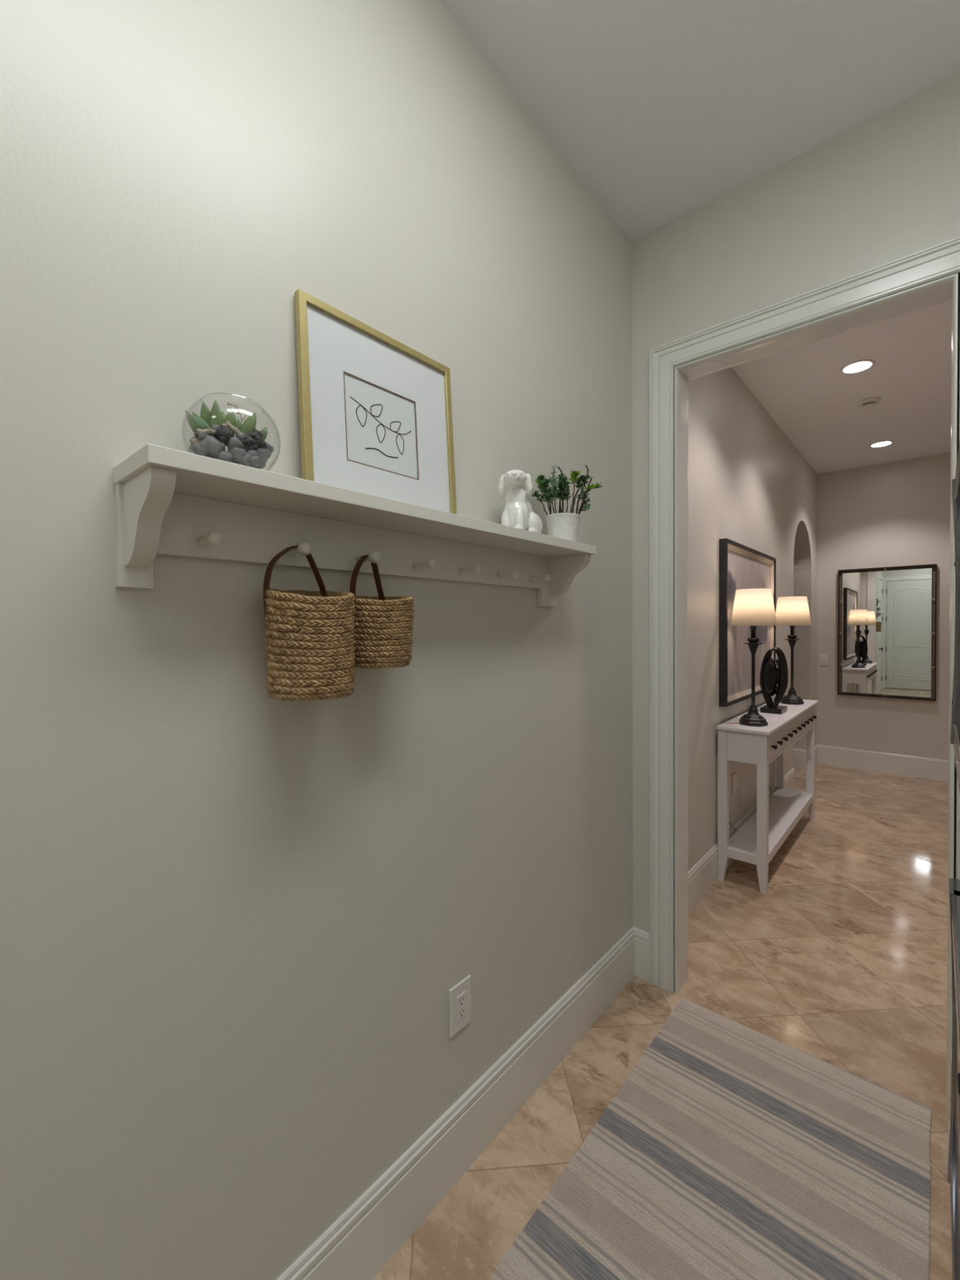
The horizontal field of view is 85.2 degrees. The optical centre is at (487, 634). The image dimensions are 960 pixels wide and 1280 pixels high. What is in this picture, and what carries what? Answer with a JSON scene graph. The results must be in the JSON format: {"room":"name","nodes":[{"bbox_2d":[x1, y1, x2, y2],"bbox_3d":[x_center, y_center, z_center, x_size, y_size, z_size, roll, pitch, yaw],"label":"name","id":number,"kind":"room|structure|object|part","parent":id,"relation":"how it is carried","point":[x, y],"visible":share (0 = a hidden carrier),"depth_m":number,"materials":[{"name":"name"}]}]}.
{"room":"laundry room","nodes":[
{"label":"laundry room","id":0,"kind":"room"},
{"bbox_2d":[0,0,817,1279],"bbox_3d":[0.542,-0.100,2.274,0.220,3.050,8.755,0,1,41],"label":"wall","id":1,"kind":"structure","parent":0,"point":[238,923],"depth_m":1.01,"materials":[{"name":"white paint"}]},
{"bbox_2d":[113,443,596,607],"bbox_3d":[-0.119,-0.173,1.213,0.162,0.184,1.215,0,1,41],"label":"wall shelf","id":2,"kind":"object","parent":1,"relation":"attached to","point":[169,502],"visible":0.97,"depth_m":0.98,"materials":[{"name":"white paint"}]},
{"bbox_3d":[-0.554,-0.102,0.819,0.018,0.059,0.048,0,1,41],"label":"bracket plate","id":3,"kind":"part","parent":2,"relation":"part of","materials":[{"name":"white paint"}]},
{"bbox_2d":[182,392,280,471],"bbox_3d":[-0.422,-0.319,0.865,0.147,0.120,0.147,0,1,41],"label":"glass bowl","id":4,"kind":"object","parent":2,"relation":"on","point":[201,399],"visible":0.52,"depth_m":0.84,"materials":[{"name":"clear glass"}]},
{"bbox_2d":[190,437,201,443],"bbox_3d":[-0.455,-0.304,0.816,0.016,0.013,0.008,-1,1,-37],"label":"chip","id":5,"kind":"object","parent":4,"relation":"in","point":[193,440],"visible":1,"depth_m":0.81,"materials":[{"name":"brown wood"}]},
{"bbox_2d":[190,440,208,455],"bbox_3d":[-0.455,-0.294,0.824,0.030,0.025,0.026,0,1,41],"label":"stone","id":6,"kind":"object","parent":4,"relation":"in","point":[195,447],"visible":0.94,"depth_m":0.81,"materials":[{"name":"grey stone"}]},
{"bbox_2d":[195,431,209,439],"bbox_3d":[-0.448,-0.311,0.820,0.021,0.016,0.017,0,1,10],"label":"stone","id":7,"kind":"object","parent":4,"relation":"in","point":[202,435],"visible":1,"depth_m":0.81,"materials":[{"name":"grey stone"}]},
{"bbox_2d":[196,428,215,434],"bbox_3d":[-0.441,-0.319,0.820,0.030,0.010,0.008,-1,1,-26],"label":"chip","id":8,"kind":"object","parent":4,"relation":"in","point":[210,431],"visible":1,"depth_m":0.82,"materials":[{"name":"brown wood"}]},
{"bbox_2d":[202,453,214,458],"bbox_3d":[-0.455,-0.285,0.849,0.020,0.019,0.022,0,1,26],"label":"stone","id":9,"kind":"object","parent":4,"relation":"in","point":[208,455],"visible":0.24,"depth_m":0.84,"materials":[{"name":"grey stone"}]},
{"bbox_2d":[185,400,235,436],"bbox_3d":[-0.448,-0.347,0.848,0.032,0.066,0.073,0,1,30],"label":"succulent","id":10,"kind":"object","parent":4,"relation":"in","point":[206,419],"visible":0.62,"depth_m":0.84,"materials":[{"name":"green plant"}]},
{"bbox_2d":[199,435,225,455],"bbox_3d":[-0.435,-0.300,0.827,0.036,0.029,0.032,0,1,4],"label":"stone","id":11,"kind":"object","parent":4,"relation":"in","point":[211,445],"visible":1,"depth_m":0.82,"materials":[{"name":"grey stone"}]},
{"bbox_2d":[211,424,219,430],"bbox_3d":[-0.428,-0.325,0.830,0.016,0.015,0.019,0,1,41],"label":"stone","id":12,"kind":"object","parent":4,"relation":"in","point":[215,427],"visible":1,"depth_m":0.82,"materials":[{"name":"grey stone"}]},
{"bbox_2d":[212,424,234,445],"bbox_3d":[-0.419,-0.316,0.833,0.031,0.034,0.034,0,1,41],"label":"stone","id":13,"kind":"object","parent":4,"relation":"in","point":[223,433],"visible":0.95,"depth_m":0.82,"materials":[{"name":"black stone"}]},
{"bbox_2d":[217,450,234,462],"bbox_3d":[-0.418,-0.283,0.835,0.022,0.021,0.025,0,1,41],"label":"stone","id":14,"kind":"object","parent":4,"relation":"in","point":[224,455],"visible":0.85,"depth_m":0.83,"materials":[{"name":"grey stone"}]},
{"bbox_2d":[224,420,242,434],"bbox_3d":[-0.407,-0.330,0.840,0.030,0.024,0.008,-1,1,-29],"label":"chip","id":15,"kind":"object","parent":4,"relation":"in","point":[235,429],"visible":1,"depth_m":0.84,"materials":[{"name":"brown wood"}]},
{"bbox_2d":[226,437,244,449],"bbox_3d":[-0.407,-0.304,0.840,0.030,0.023,0.023,0,1,41],"label":"stone","id":16,"kind":"object","parent":4,"relation":"in","point":[233,442],"visible":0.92,"depth_m":0.83,"materials":[{"name":"grey stone"}]},
{"bbox_2d":[226,402,245,425],"bbox_3d":[-0.423,-0.362,0.881,0.028,0.054,0.009,-1,1,-41],"label":"sprig","id":17,"kind":"object","parent":4,"relation":"in","point":[228,404],"visible":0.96,"depth_m":0.88,"materials":[{"name":"brown"}]},
{"bbox_2d":[228,447,246,461],"bbox_3d":[-0.404,-0.293,0.842,0.027,0.025,0.023,0,1,41],"label":"stone","id":18,"kind":"object","parent":4,"relation":"in","point":[237,452],"visible":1,"depth_m":0.83,"materials":[{"name":"grey stone"}]},
{"bbox_2d":[235,431,246,439],"bbox_3d":[-0.401,-0.321,0.849,0.016,0.016,0.020,-1,1,-20],"label":"stone","id":19,"kind":"object","parent":4,"relation":"in","point":[241,437],"visible":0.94,"depth_m":0.84,"materials":[{"name":"grey stone"}]},
{"bbox_2d":[237,453,251,466],"bbox_3d":[-0.395,-0.285,0.849,0.023,0.020,0.023,-1,1,-20],"label":"stone","id":20,"kind":"object","parent":4,"relation":"in","point":[245,460],"visible":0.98,"depth_m":0.84,"materials":[{"name":"grey stone"}]},
{"bbox_2d":[235,412,256,434],"bbox_3d":[-0.404,-0.342,0.864,0.044,0.050,0.020,0,1,32],"label":"succulent","id":21,"kind":"object","parent":4,"relation":"in","point":[248,426],"visible":0.7,"depth_m":0.86,"materials":[{"name":"green plant"}]},
{"bbox_2d":[240,434,266,452],"bbox_3d":[-0.387,-0.311,0.854,0.029,0.033,0.041,0,1,41],"label":"stone","id":22,"kind":"object","parent":4,"relation":"in","point":[249,442],"visible":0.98,"depth_m":0.85,"materials":[{"name":"black stone"}]},
{"bbox_2d":[246,449,261,459],"bbox_3d":[-0.385,-0.294,0.858,0.024,0.021,0.025,0,1,41],"label":"stone","id":23,"kind":"object","parent":4,"relation":"in","point":[252,452],"visible":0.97,"depth_m":0.85,"materials":[{"name":"grey stone"}]},
{"bbox_2d":[249,456,260,466],"bbox_3d":[-0.385,-0.287,0.859,0.027,0.023,0.028,0,1,41],"label":"stone","id":24,"kind":"object","parent":4,"relation":"in","point":[255,461],"visible":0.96,"depth_m":0.85,"materials":[{"name":"grey stone"}]},
{"bbox_2d":[248,430,262,439],"bbox_3d":[-0.383,-0.324,0.859,0.028,0.022,0.022,0,1,41],"label":"stone","id":25,"kind":"object","parent":4,"relation":"in","point":[256,434],"visible":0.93,"depth_m":0.85,"materials":[{"name":"black stone"}]},
{"bbox_2d":[253,426,267,439],"bbox_3d":[-0.386,-0.339,0.878,0.012,0.028,0.028,0,1,33],"label":"succulent","id":26,"kind":"object","parent":4,"relation":"in","point":[264,431],"visible":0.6,"depth_m":0.88,"materials":[{"name":"green plant"}]},
{"bbox_2d":[257,462,266,469],"bbox_3d":[-0.392,-0.294,0.896,0.023,0.021,0.024,0,1,41],"label":"stone","id":27,"kind":"object","parent":4,"relation":"in","point":[262,465],"visible":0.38,"depth_m":0.89,"materials":[{"name":"grey stone"}]},
{"bbox_2d":[257,447,271,461],"bbox_3d":[-0.376,-0.301,0.867,0.029,0.024,0.026,0,1,27],"label":"stone","id":28,"kind":"object","parent":4,"relation":"in","point":[264,452],"visible":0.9,"depth_m":0.86,"materials":[{"name":"grey stone"}]},
{"bbox_2d":[266,442,274,453],"bbox_3d":[-0.371,-0.310,0.876,0.023,0.020,0.024,0,1,41],"label":"stone","id":29,"kind":"object","parent":4,"relation":"in","point":[271,449],"visible":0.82,"depth_m":0.87,"materials":[{"name":"grey stone"}]},
{"bbox_2d":[262,545,355,701],"bbox_3d":[-0.328,-0.026,0.969,0.163,0.283,0.160,0,1,45],"label":"hanging basket","id":30,"kind":"object","parent":2,"relation":"hanging from","point":[309,647],"visible":1,"depth_m":0.91,"materials":[{"name":"wicker"}]},
{"bbox_3d":[-0.174,-0.189,1.260,0.018,0.102,1.211,0,1,41],"label":"rail","id":31,"kind":"part","parent":2,"relation":"part of","materials":[{"name":"white paint"}]},
{"bbox_2d":[294,288,457,514],"bbox_3d":[-0.227,-0.470,1.173,0.040,0.411,0.417,0,1,41],"label":"framed print","id":32,"kind":"object","parent":2,"relation":"on","point":[375,411],"visible":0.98,"depth_m":1.14,"materials":[{"name":"white paper"}]},
{"bbox_2d":[349,554,414,668],"bbox_3d":[-0.228,-0.051,1.099,0.145,0.237,0.141,-1,1,-19],"label":"hanging basket","id":33,"kind":"object","parent":2,"relation":"hanging from","point":[383,628],"visible":0.81,"depth_m":1.04,"materials":[{"name":"wicker"}]},
{"bbox_2d":[497,469,542,533],"bbox_3d":[0.089,-0.359,1.456,0.115,0.178,0.168,0,1,45],"label":"dog figurine","id":34,"kind":"object","parent":2,"relation":"on","point":[515,485],"visible":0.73,"depth_m":1.41,"materials":[{"name":"white ceramic"}]},
{"bbox_3d":[0.193,-0.118,1.686,0.018,0.059,0.090,0,1,41],"label":"bracket plate","id":35,"kind":"part","parent":2,"relation":"part of","materials":[{"name":"white paint"}]},
{"bbox_2d":[532,464,602,542],"bbox_3d":[0.238,-0.395,1.569,0.188,0.244,0.129,0,1,41],"label":"potted plant","id":36,"kind":"object","parent":2,"relation":"on","point":[565,526],"visible":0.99,"depth_m":1.56,"materials":[{"name":"green plant"}]},
{"bbox_3d":[0.229,-0.315,1.582,0.108,0.084,0.108,0,1,41],"label":"pot","id":37,"kind":"part","parent":36,"relation":"part of","materials":[{"name":"white ceramic"}]},
{"bbox_2d":[276,926,635,1279],"bbox_3d":[-0.252,1.347,1.184,0.014,0.197,2.667,0,1,41],"label":"baseboard","id":38,"kind":"structure","parent":1,"relation":"attached to","point":[364,1238],"depth_m":1.37,"materials":[{"name":"white paint"}]},
{"bbox_2d":[448,974,471,1038],"bbox_3d":[-0.072,0.994,1.395,0.008,0.127,0.081,0,1,41],"label":"wall outlet","id":39,"kind":"object","parent":1,"relation":"attached to","point":[460,996],"visible":1,"depth_m":1.39,"materials":[{"name":"white plastic"}]},
{"bbox_2d":[456,991,466,1022],"bbox_3d":[-0.070,0.994,1.393,0.002,0.066,0.033,0,1,41],"label":"receptacle","id":40,"kind":"object","parent":39,"relation":"attached to","point":[460,995],"depth_m":1.39,"materials":[{"name":"white plastic"}]},
{"bbox_2d":[732,773,737,795],"bbox_3d":[1.556,0.941,3.284,0.007,0.127,0.081,0,1,41],"label":"wall outlet","id":41,"kind":"object","parent":1,"relation":"attached to","point":[735,775],"visible":1,"depth_m":3.27,"materials":[{"name":"white plastic"}]},
{"bbox_2d":[733,777,736,789],"bbox_3d":[1.558,0.941,3.283,0.002,0.066,0.033,0,1,41],"label":"receptacle","id":42,"kind":"object","parent":41,"relation":"attached to","point":[735,779],"depth_m":3.28,"materials":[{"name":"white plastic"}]},
{"bbox_2d":[736,787,743,822],"bbox_3d":[1.624,1.125,3.348,0.015,0.322,0.163,0,1,41],"label":"power cord","id":43,"kind":"object","parent":1,"relation":"attached to","point":[736,788],"visible":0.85,"depth_m":3.35,"materials":[{"name":"grey plastic"}]},
{"bbox_2d":[688,768,795,913],"bbox_3d":[1.707,1.304,3.457,0.014,0.197,3.095,0,1,41],"label":"baseboard","id":44,"kind":"structure","parent":1,"relation":"attached to","point":[703,875],"depth_m":2.88,"materials":[{"name":"white paint"}]},
{"bbox_2d":[719,537,776,706],"bbox_3d":[1.761,-0.075,3.488,0.042,0.975,1.215,0,1,41],"label":"framed painting","id":45,"kind":"object","parent":1,"relation":"attached to","point":[741,566],"visible":0.7,"depth_m":3.28,"materials":[{"name":"black wood"}]},
{"bbox_2d":[792,747,806,768],"bbox_3d":[3.186,1.270,5.342,0.234,0.197,0.014,0,1,41],"label":"baseboard","id":46,"kind":"structure","parent":1,"relation":"attached to","point":[799,758],"depth_m":5.33,"materials":[{"name":"white paint"}]},
{"bbox_2d":[814,744,817,766],"bbox_3d":[3.385,1.268,5.404,0.014,0.197,0.340,0,1,41],"label":"baseboard","id":47,"kind":"structure","parent":1,"relation":"attached to","point":[815,746],"depth_m":5.46,"materials":[{"name":"white paint"}]},
{"bbox_2d":[373,763,951,1279],"bbox_3d":[1.083,1.478,1.903,4.900,0.100,9.255,0,1,41],"label":"floor","id":48,"kind":"structure","parent":0,"point":[842,962],"depth_m":2.07,"materials":[{"name":"tile"}]},
{"bbox_2d":[488,998,931,1279],"bbox_3d":[0.248,1.441,0.878,0.745,0.009,2.456,0,1,41],"label":"runner rug","id":49,"kind":"object","parent":48,"relation":"on","point":[730,1149],"visible":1,"depth_m":1.38,"materials":[{"name":"fabric"}]},
{"bbox_2d":[716,699,818,894],"bbox_3d":[1.909,0.956,3.462,0.281,0.892,1.524,0,1,41],"label":"console table","id":50,"kind":"object","parent":48,"relation":"on","point":[758,839],"visible":0.94,"depth_m":2.99,"materials":[{"name":"white paint"}]},
{"bbox_3d":[1.355,0.976,2.995,0.048,0.871,0.048,0,1,41],"label":"leg","id":51,"kind":"part","parent":50,"relation":"part of","materials":[{"name":"white paint"}]},
{"bbox_2d":[720,588,777,831],"bbox_3d":[1.569,0.546,3.082,0.278,1.610,0.402,0,1,41],"label":"table lamp","id":52,"kind":"object","parent":50,"relation":"on","point":[753,607],"depth_m":2.94,"materials":[{"name":"black metal"}]},
{"bbox_3d":[1.513,0.930,3.165,0.089,0.841,0.360,0,1,41],"label":"lamp cord","id":53,"kind":"part","parent":52,"relation":"part of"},
{"bbox_3d":[1.528,0.052,3.001,0.102,0.009,0.102,0,1,41],"label":"drip dish","id":54,"kind":"part","parent":52,"relation":"part of","materials":[{"name":"black metal"}]},
{"bbox_3d":[1.527,-0.154,2.998,0.240,0.207,0.240,0,1,41],"label":"lamp shade","id":55,"kind":"part","parent":52,"relation":"part of","materials":[{"name":"fabric"}]},
{"bbox_3d":[1.509,0.977,2.862,0.048,0.871,0.048,0,1,41],"label":"leg","id":56,"kind":"part","parent":50,"relation":"part of","materials":[{"name":"white paint"}]},
{"bbox_2d":[727,787,813,865],"bbox_3d":[1.904,1.234,3.471,0.234,0.055,1.456,0,1,41],"label":"shelf","id":57,"kind":"object","parent":50,"relation":"attached to","point":[787,806],"depth_m":3.29,"materials":[{"name":"white paint"}]},
{"bbox_2d":[760,647,787,714],"bbox_3d":[1.885,0.297,3.437,0.154,0.425,0.170,0,1,41],"label":"sculpture","id":58,"kind":"object","parent":50,"relation":"on","point":[773,674],"visible":1,"depth_m":3.43,"materials":[{"name":"black metal"}]},
{"bbox_3d":[1.597,0.626,2.905,0.028,0.029,0.029,0,1,41],"label":"knob","id":59,"kind":"part","parent":50,"relation":"part of","materials":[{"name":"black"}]},
{"bbox_3d":[1.587,0.623,3.005,0.119,0.136,0.270,0,1,41],"label":"drawer","id":60,"kind":"part","parent":50,"relation":"part of","materials":[{"name":"white paint"}]},
{"bbox_3d":[1.687,0.624,3.009,0.028,0.029,0.029,0,1,41],"label":"knob","id":61,"kind":"part","parent":50,"relation":"part of","materials":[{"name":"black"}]},
{"bbox_3d":[2.289,0.956,4.080,0.048,0.871,0.048,0,1,41],"label":"leg","id":62,"kind":"part","parent":50,"relation":"part of","materials":[{"name":"white paint"}]},
{"bbox_3d":[1.767,0.619,3.214,0.119,0.136,0.270,0,1,41],"label":"drawer","id":63,"kind":"part","parent":50,"relation":"part of","materials":[{"name":"white paint"}]},
{"bbox_3d":[1.985,0.695,3.392,0.018,0.018,1.383,0,1,41],"label":"rail","id":64,"kind":"part","parent":50,"relation":"part of","materials":[{"name":"white paint"}]},
{"bbox_2d":[775,595,811,704],"bbox_3d":[2.221,0.115,3.805,0.240,0.775,0.240,0,1,41],"label":"table lamp","id":65,"kind":"object","parent":50,"relation":"on","point":[792,611],"visible":0.98,"depth_m":3.74,"materials":[{"name":"black metal"}]},
{"bbox_3d":[2.219,-0.169,3.801,0.240,0.207,0.240,0,1,41],"label":"lamp shade","id":66,"kind":"part","parent":65,"relation":"part of","materials":[{"name":"fabric"}]},
{"bbox_3d":[1.947,0.615,3.423,0.119,0.136,0.270,0,1,41],"label":"drawer","id":67,"kind":"part","parent":50,"relation":"part of","materials":[{"name":"white paint"}]},
{"bbox_3d":[2.127,0.611,3.632,0.119,0.136,0.270,0,1,41],"label":"drawer","id":68,"kind":"part","parent":50,"relation":"part of","materials":[{"name":"white paint"}]},
{"bbox_3d":[2.307,0.607,3.841,0.119,0.136,0.270,0,1,41],"label":"drawer","id":69,"kind":"part","parent":50,"relation":"part of","materials":[{"name":"white paint"}]},
{"bbox_3d":[2.444,0.957,3.946,0.048,0.871,0.048,0,1,41],"label":"leg","id":70,"kind":"part","parent":50,"relation":"part of","materials":[{"name":"white paint"}]},
{"bbox_2d":[946,878,959,1279],"bbox_3d":[0.951,0.947,0.524,0.729,0.978,0.770,0,1,41],"label":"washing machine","id":71,"kind":"object","parent":48,"relation":"on","point":[953,1130],"visible":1,"depth_m":0.86,"materials":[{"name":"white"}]},
{"bbox_2d":[949,439,959,828],"bbox_3d":[0.946,-0.013,0.511,0.729,0.938,0.770,0,1,41],"label":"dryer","id":72,"kind":"object","parent":71,"relation":"on","point":[954,737],"visible":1,"depth_m":0.91,"materials":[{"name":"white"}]},
{"bbox_3d":[0.674,-0.036,0.725,0.020,0.405,0.520,0,1,41],"label":"door","id":73,"kind":"part","parent":72,"relation":"part of","materials":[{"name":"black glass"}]},
{"bbox_3d":[0.678,0.721,0.736,0.020,0.460,0.520,0,1,41],"label":"door","id":74,"kind":"part","parent":71,"relation":"part of","materials":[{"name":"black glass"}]},
{"bbox_2d":[440,0,959,474],"bbox_3d":[1.012,-1.672,1.873,4.800,0.100,9.105,0,1,41],"label":"ceiling","id":75,"kind":"structure","parent":0,"point":[663,108],"depth_m":1.60,"materials":[{"name":"white paint"}]},
{"bbox_2d":[840,359,875,374],"bbox_3d":[2.275,-1.643,3.211,0.176,0.007,0.176,0,1,41],"label":"recessed light","id":76,"kind":"object","parent":75,"relation":"in","point":[860,366],"visible":1,"depth_m":3.21,"materials":[{"name":"white paint"}]},
{"bbox_2d":[857,396,880,409],"bbox_3d":[2.709,-1.634,3.708,0.140,0.044,0.140,0,1,41],"label":"smoke detector","id":77,"kind":"object","parent":75,"relation":"attached to","point":[870,402],"visible":1,"depth_m":3.68,"materials":[{"name":"white plastic"}]},
{"bbox_2d":[868,440,893,448],"bbox_3d":[3.457,-1.669,4.582,0.176,0.007,0.176,0,1,41],"label":"recessed light","id":78,"kind":"object","parent":75,"relation":"in","point":[882,443],"visible":1,"depth_m":4.58,"materials":[{"name":"white paint"}]},
{"bbox_2d":[631,71,959,991],"bbox_3d":[1.364,-0.095,1.604,1.900,3.050,0.120,0,1,41],"label":"wall","id":79,"kind":"structure","parent":0,"point":[885,188],"depth_m":1.81,"materials":[{"name":"white paint"}]},
{"bbox_2d":[633,926,649,982],"bbox_3d":[0.639,1.328,2.167,0.080,0.197,0.014,0,1,41],"label":"baseboard","id":80,"kind":"structure","parent":79,"relation":"attached to","point":[642,937],"depth_m":2.16,"materials":[{"name":"white paint"}]},
{"bbox_2d":[648,235,959,1116],"bbox_3d":[1.094,0.142,1.841,1.024,2.573,0.161,0,1,41],"label":"trim","id":81,"kind":"structure","parent":79,"relation":"attached to","point":[806,313],"depth_m":2.06,"materials":[{"name":"white paint"}]},
{"bbox_2d":[816,452,951,760],"bbox_3d":[3.901,-0.159,5.237,4.800,3.050,0.120,0,1,41],"label":"wall","id":82,"kind":"structure","parent":0,"point":[895,513],"depth_m":5.15,"materials":[{"name":"white paint"}]},
{"bbox_2d":[819,653,827,665],"bbox_3d":[3.528,0.265,5.481,0.072,0.120,0.009,0,1,41],"label":"light switch","id":83,"kind":"object","parent":82,"relation":"attached to","point":[823,657],"visible":1,"depth_m":5.48,"materials":[{"name":"white plastic"}]},
{"bbox_2d":[817,744,948,782],"bbox_3d":[4.528,1.273,4.634,2.750,0.197,0.014,0,1,41],"label":"baseboard","id":84,"kind":"structure","parent":82,"relation":"attached to","point":[884,762],"depth_m":5.15,"materials":[{"name":"white paint"}]},
{"bbox_2d":[837,564,937,701],"bbox_3d":[3.905,-0.018,5.130,0.768,1.279,0.039,0,1,41],"label":"wall mirror","id":85,"kind":"object","parent":82,"relation":"attached to","point":[886,624],"visible":1,"depth_m":5.11,"materials":[{"name":"brown metal"}]}
]}

